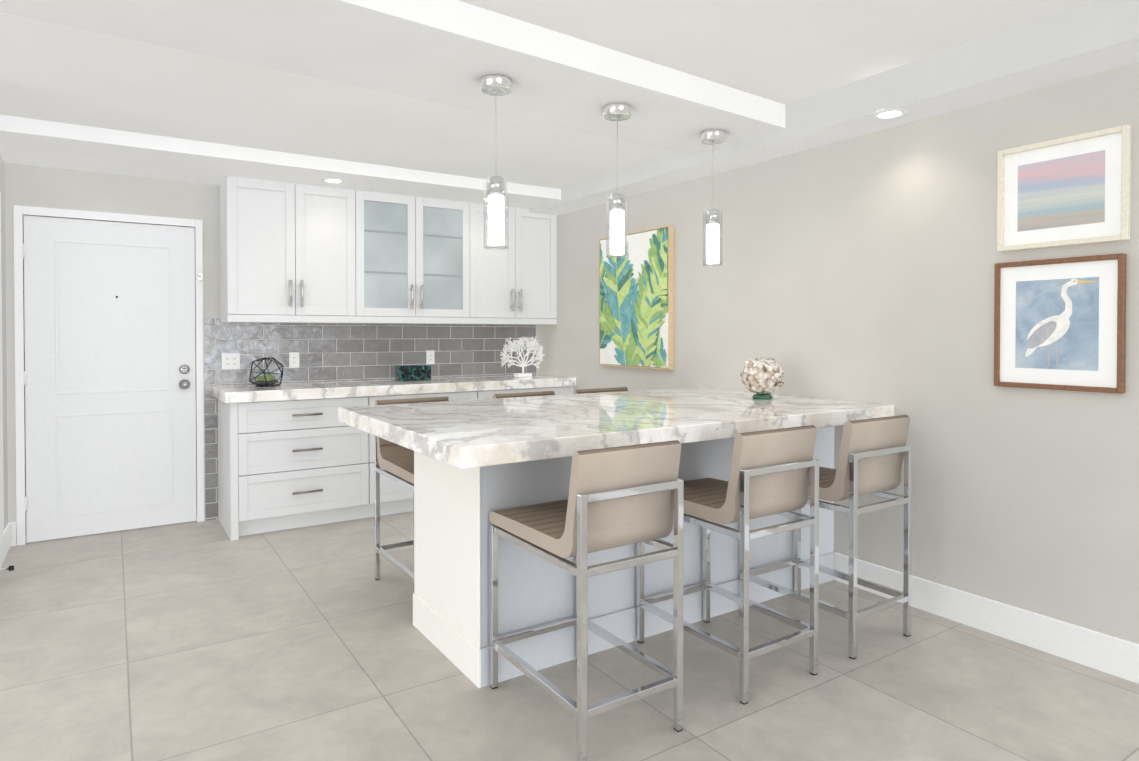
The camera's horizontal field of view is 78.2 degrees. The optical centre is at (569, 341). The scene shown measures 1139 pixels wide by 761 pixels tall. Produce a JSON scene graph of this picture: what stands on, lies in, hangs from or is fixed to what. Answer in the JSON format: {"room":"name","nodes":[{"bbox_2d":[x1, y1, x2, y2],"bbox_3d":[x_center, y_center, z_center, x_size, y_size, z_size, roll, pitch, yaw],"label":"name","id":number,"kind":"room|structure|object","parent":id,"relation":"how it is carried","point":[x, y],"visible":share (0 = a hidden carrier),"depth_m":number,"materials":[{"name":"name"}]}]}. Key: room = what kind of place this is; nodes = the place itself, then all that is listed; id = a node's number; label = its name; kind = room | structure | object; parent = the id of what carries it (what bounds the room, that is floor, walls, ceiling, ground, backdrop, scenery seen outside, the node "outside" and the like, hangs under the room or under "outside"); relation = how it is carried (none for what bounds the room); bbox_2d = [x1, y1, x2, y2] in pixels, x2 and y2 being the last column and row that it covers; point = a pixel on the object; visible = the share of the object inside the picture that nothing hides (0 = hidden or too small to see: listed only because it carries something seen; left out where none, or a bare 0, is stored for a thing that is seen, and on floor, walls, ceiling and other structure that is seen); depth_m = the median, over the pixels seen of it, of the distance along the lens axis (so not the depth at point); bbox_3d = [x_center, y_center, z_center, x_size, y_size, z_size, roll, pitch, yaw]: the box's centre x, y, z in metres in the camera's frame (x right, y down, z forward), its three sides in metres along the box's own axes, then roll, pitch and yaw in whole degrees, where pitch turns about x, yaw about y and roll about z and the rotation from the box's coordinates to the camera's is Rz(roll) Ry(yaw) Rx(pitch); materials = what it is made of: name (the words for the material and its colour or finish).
{"room":"kitchen","nodes":[
{"label":"kitchen","id":0,"kind":"room"},
{"bbox_2d":[0,156,7,529],"bbox_3d":[-3.030,-0.054,3.548,0.120,2.620,1.600,0,1,-33],"label":"wall","id":1,"kind":"structure","parent":0,"point":[2,177],"depth_m":4.17,"materials":[{"name":"paint"}]},
{"bbox_2d":[0,193,3,539],"bbox_3d":[-3.057,0.131,3.712,0.012,1.954,0.700,0,1,-33],"label":"door frame","id":2,"kind":"structure","parent":1,"relation":"attached to","point":[1,465],"depth_m":3.96,"materials":[{"name":"white wood"}]},
{"bbox_2d":[0,523,10,567],"bbox_3d":[-2.970,1.183,3.593,0.014,0.145,1.585,0,1,-33],"label":"baseboard","id":3,"kind":"structure","parent":1,"relation":"attached to","point":[5,543],"depth_m":4.05,"materials":[{"name":"white wood"}]},
{"bbox_2d":[0,565,13,570],"bbox_3d":[-2.944,1.185,3.643,0.085,0.025,0.026,0,1,-33],"label":"doorstop","id":4,"kind":"object","parent":1,"relation":"attached to","point":[10,568],"visible":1,"depth_m":3.65,"materials":[{"name":"silver metal"}]},
{"bbox_2d":[5,163,535,522],"bbox_3d":[-3.682,-0.061,4.143,8.240,2.620,0.130,0,1,-33],"label":"wall","id":5,"kind":"structure","parent":0,"point":[338,352],"depth_m":4.88,"materials":[{"name":"paint"}]},
{"bbox_2d":[10,522,16,545],"bbox_3d":[-5.188,1.189,3.100,4.321,0.145,0.014,0,1,-33],"label":"baseboard","id":6,"kind":"structure","parent":5,"relation":"attached to","point":[13,533],"depth_m":4.27,"materials":[{"name":"white wood"}]},
{"bbox_2d":[14,205,204,545],"bbox_3d":[-2.966,0.206,4.574,1.022,2.075,0.078,0,1,-33],"label":"door frame","id":7,"kind":"structure","parent":5,"relation":"attached to","point":[21,211],"depth_m":4.37,"materials":[{"name":"white wood"}]},
{"bbox_2d":[23,215,196,542],"bbox_3d":[-2.948,0.230,4.540,0.932,2.012,0.115,0,1,-33],"label":"door","id":8,"kind":"structure","parent":5,"relation":"in","point":[110,380],"depth_m":4.53,"materials":[{"name":"white wood"}]},
{"bbox_2d":[198,273,202,279],"bbox_3d":[-2.526,-0.444,4.795,0.026,0.050,0.020,0,1,-33],"label":"latch","id":9,"kind":"object","parent":5,"relation":"attached to","point":[200,276],"visible":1,"depth_m":4.79,"materials":[{"name":"silver metal"}]},
{"bbox_2d":[222,353,239,369],"bbox_3d":[-2.376,0.139,4.916,0.116,0.114,0.008,0,1,-33],"label":"electrical outlet","id":10,"kind":"object","parent":5,"relation":"attached to","point":[230,361],"visible":1,"depth_m":4.91,"materials":[{"name":"white plastic"}]},
{"bbox_2d":[289,352,298,367],"bbox_3d":[-2.022,0.137,5.148,0.070,0.114,0.008,0,1,-33],"label":"electrical outlet","id":11,"kind":"object","parent":5,"relation":"attached to","point":[293,359],"visible":1,"depth_m":5.14,"materials":[{"name":"white plastic"}]},
{"bbox_2d":[220,175,367,323],"bbox_3d":[-1.959,-0.611,4.973,0.900,0.957,0.352,0,1,-33],"label":"upper cabinet","id":12,"kind":"object","parent":5,"relation":"attached to","point":[296,253],"depth_m":4.81,"materials":[{"name":"white wood"}]},
{"bbox_2d":[368,191,479,323],"bbox_3d":[-1.257,-0.617,5.431,1.021,0.957,0.352,0,1,-33],"label":"upper cabinet","id":13,"kind":"object","parent":5,"relation":"attached to","point":[424,253],"depth_m":5.32,"materials":[{"name":"white wood"}]},
{"bbox_2d":[426,350,434,363],"bbox_3d":[-1.136,0.130,5.726,0.070,0.114,0.008,0,1,-33],"label":"electrical outlet","id":14,"kind":"object","parent":5,"relation":"attached to","point":[430,356],"visible":1,"depth_m":5.72,"materials":[{"name":"white plastic"}]},
{"bbox_2d":[480,204,556,324],"bbox_3d":[-0.568,-0.622,5.881,0.872,0.957,0.352,0,1,-33],"label":"upper cabinet","id":15,"kind":"object","parent":5,"relation":"attached to","point":[518,283],"depth_m":5.78,"materials":[{"name":"white wood"}]},
{"bbox_2d":[0,115,560,208],"bbox_3d":[-3.533,-1.148,3.654,7.730,0.144,0.850,0,1,-33],"label":"ceiling soffit","id":16,"kind":"structure","parent":0,"point":[33,142],"depth_m":4.31,"materials":[{"name":"paint"}]},
{"bbox_2d":[321,178,344,183],"bbox_3d":[-1.599,-1.091,4.745,0.156,0.014,0.156,0,1,-33],"label":"recessed light","id":17,"kind":"object","parent":16,"relation":"attached to","point":[332,181],"visible":0.77,"depth_m":4.75,"materials":[{"name":"white"}]},
{"bbox_2d":[0,0,785,188],"bbox_3d":[-2.571,-1.143,2.183,7.730,0.120,2.666,0,1,-33],"label":"ceiling","id":18,"kind":"structure","parent":0,"point":[393,83],"depth_m":3.10,"materials":[{"name":"paint"}]},
{"bbox_2d":[480,74,511,248],"bbox_3d":[-0.307,-0.742,2.930,0.132,0.700,0.132,0,1,-33],"label":"pendant light","id":19,"kind":"object","parent":18,"relation":"hanging from","point":[495,85],"visible":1,"depth_m":2.90,"materials":[{"name":"white glass"}]},
{"bbox_2d":[603,103,630,257],"bbox_3d":[0.224,-0.746,3.285,0.132,0.700,0.132,0,1,-33],"label":"pendant light","id":20,"kind":"object","parent":18,"relation":"hanging from","point":[617,112],"visible":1,"depth_m":3.26,"materials":[{"name":"white glass"}]},
{"bbox_2d":[700,129,725,266],"bbox_3d":[0.757,-0.751,3.701,0.132,0.700,0.132,0,1,-33],"label":"pendant light","id":21,"kind":"object","parent":18,"relation":"hanging from","point":[713,223],"visible":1,"depth_m":3.67,"materials":[{"name":"white glass"}]},
{"bbox_2d":[0,511,1138,760],"bbox_3d":[-0.917,1.349,-0.072,8.240,0.100,10.240,0,1,-33],"label":"floor","id":22,"kind":"structure","parent":0,"point":[196,641],"depth_m":2.62,"materials":[{"name":"tile"}]},
{"bbox_2d":[218,398,371,540],"bbox_3d":[-1.917,0.808,4.864,0.872,0.864,0.608,0,1,-33],"label":"base cabinet","id":23,"kind":"object","parent":22,"relation":"on","point":[293,455],"depth_m":4.60,"materials":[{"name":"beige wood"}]},
{"bbox_2d":[212,374,575,405],"bbox_3d":[-1.212,0.336,5.296,2.602,0.070,0.646,0,1,-33],"label":"countertop","id":24,"kind":"structure","parent":23,"relation":"on","point":[285,392],"depth_m":4.96,"materials":[{"name":"white stone"}]},
{"bbox_2d":[249,357,282,386],"bbox_3d":[-2.092,0.207,4.839,0.230,0.198,0.242,0,1,-33],"label":"terrarium","id":25,"kind":"object","parent":24,"relation":"on","point":[265,379],"visible":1,"depth_m":4.80,"materials":[{"name":"clear glass"}]},
{"bbox_2d":[395,365,430,380],"bbox_3d":[-1.204,0.240,5.396,0.255,0.117,0.100,0,1,-33],"label":"decorative box","id":26,"kind":"object","parent":24,"relation":"on","point":[411,372],"visible":1,"depth_m":5.34,"materials":[{"name":"teal"}]},
{"bbox_2d":[500,336,544,376],"bbox_3d":[-0.390,0.124,5.837,0.411,0.338,0.080,0,1,-33],"label":"sculpture","id":27,"kind":"object","parent":24,"relation":"on","point":[532,343],"visible":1,"depth_m":5.83,"materials":[{"name":"white"}]},
{"bbox_2d":[374,397,448,581],"bbox_3d":[-0.695,0.782,3.548,0.405,0.947,0.607,0,1,-33],"label":"stool","id":28,"kind":"object","parent":22,"relation":"on","point":[393,461],"visible":0.29,"depth_m":3.64,"materials":[{"name":"silver metal"}]},
{"bbox_2d":[372,390,479,516],"bbox_3d":[-1.206,0.802,5.329,0.828,0.864,0.608,0,1,-33],"label":"base cabinet","id":29,"kind":"object","parent":22,"relation":"on","point":[395,498],"depth_m":4.99,"materials":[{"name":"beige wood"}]},
{"bbox_2d":[493,391,554,398],"bbox_3d":[-0.117,0.778,3.926,0.405,0.947,0.607,0,1,-33],"label":"stool","id":30,"kind":"object","parent":22,"relation":"on","point":[524,394],"visible":0.04,"depth_m":4.13,"materials":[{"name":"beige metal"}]},
{"bbox_2d":[480,386,572,398],"bbox_3d":[-0.496,0.797,5.792,0.867,0.864,0.608,0,1,-33],"label":"base cabinet","id":31,"kind":"object","parent":22,"relation":"on","point":[559,390],"depth_m":5.53,"materials":[{"name":"beige wood"}]},
{"bbox_2d":[489,440,683,760],"bbox_3d":[0.037,0.796,2.428,0.405,0.947,0.607,0,1,-33],"label":"stool","id":32,"kind":"object","parent":22,"relation":"on","point":[619,496],"visible":1,"depth_m":2.23,"materials":[{"name":"beige leather"}]},
{"bbox_2d":[573,387,627,393],"bbox_3d":[0.351,0.774,4.232,0.405,0.947,0.607,0,1,-33],"label":"stool","id":33,"kind":"object","parent":22,"relation":"on","point":[580,391],"visible":0.02,"depth_m":4.43,"materials":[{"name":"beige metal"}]},
{"bbox_2d":[413,427,833,687],"bbox_3d":[0.351,0.818,3.397,2.069,0.880,0.670,0,1,-33],"label":"kitchen island","id":34,"kind":"object","parent":22,"relation":"on","point":[451,606],"depth_m":2.84,"materials":[{"name":"wood"}]},
{"bbox_2d":[338,387,893,470],"bbox_3d":[0.243,0.344,3.356,2.288,0.068,1.386,0,1,-33],"label":"island countertop","id":35,"kind":"structure","parent":34,"relation":"on","point":[464,435],"depth_m":2.88,"materials":[{"name":"white stone"}]},
{"bbox_2d":[740,357,784,398],"bbox_3d":[1.035,0.194,3.751,0.240,0.221,0.223,0,1,-33],"label":"flower arrangement","id":36,"kind":"object","parent":35,"relation":"on","point":[762,378],"visible":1,"depth_m":3.69,"materials":[{"name":"white glass"}]},
{"bbox_2d":[637,425,818,704],"bbox_3d":[0.613,0.791,2.803,0.405,0.947,0.607,0,1,-33],"label":"stool","id":37,"kind":"object","parent":22,"relation":"on","point":[774,471],"visible":0.9,"depth_m":2.60,"materials":[{"name":"beige leather"}]},
{"bbox_2d":[749,415,911,659],"bbox_3d":[1.132,0.787,3.142,0.405,0.947,0.607,0,1,-33],"label":"stool","id":38,"kind":"object","parent":22,"relation":"on","point":[874,453],"visible":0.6,"depth_m":2.92,"materials":[{"name":"silver metal"}]},
{"bbox_2d":[459,0,1092,104],"bbox_3d":[-0.917,-1.248,-0.103,8.240,0.145,10.240,0,1,-33],"label":"ceiling","id":39,"kind":"structure","parent":0,"point":[785,52],"depth_m":2.72,"materials":[{"name":"paint"}]},
{"bbox_2d":[529,0,1138,214],"bbox_3d":[2.318,-1.113,2.012,0.270,0.174,10.000,0,1,-33],"label":"ceiling","id":40,"kind":"structure","parent":0,"point":[1090,38],"depth_m":3.02,"materials":[{"name":"paint"}]},
{"bbox_2d":[871,108,908,119],"bbox_3d":[1.467,-1.043,3.207,0.156,0.014,0.156,0,1,-33],"label":"recessed light","id":41,"kind":"object","parent":40,"relation":"in","point":[883,114],"visible":0.96,"depth_m":3.20,"materials":[{"name":"white"}]},
{"bbox_2d":[536,62,1138,643],"bbox_3d":[2.514,-0.037,2.082,0.120,2.620,10.120,0,1,-33],"label":"wall","id":42,"kind":"structure","parent":0,"point":[860,268],"depth_m":3.27,"materials":[{"name":"paint"}]},
{"bbox_2d":[599,225,673,369],"bbox_3d":[0.462,-0.298,5.064,0.048,0.972,0.818,0,1,-33],"label":"canvas art","id":43,"kind":"object","parent":42,"relation":"attached to","point":[636,307],"visible":0.98,"depth_m":4.98,"materials":[{"name":"multicoloured fabric"}]},
{"bbox_2d":[834,552,1138,683],"bbox_3d":[2.600,1.204,1.843,0.014,0.145,9.360,0,1,-33],"label":"baseboard","id":44,"kind":"structure","parent":42,"relation":"attached to","point":[1109,654],"depth_m":2.95,"materials":[{"name":"white wood"}]},
{"bbox_2d":[994,253,1126,393],"bbox_3d":[1.950,-0.069,2.809,0.026,0.524,0.458,0,1,-33],"label":"framed picture","id":45,"kind":"object","parent":42,"relation":"attached to","point":[1059,323],"visible":1,"depth_m":2.79,"materials":[{"name":"blue paper"}]},
{"bbox_2d":[997,125,1130,251],"bbox_3d":[1.955,-0.594,2.795,0.026,0.427,0.460,0,1,-33],"label":"framed picture","id":46,"kind":"object","parent":42,"relation":"attached to","point":[1070,190],"visible":0.98,"depth_m":2.77}
]}

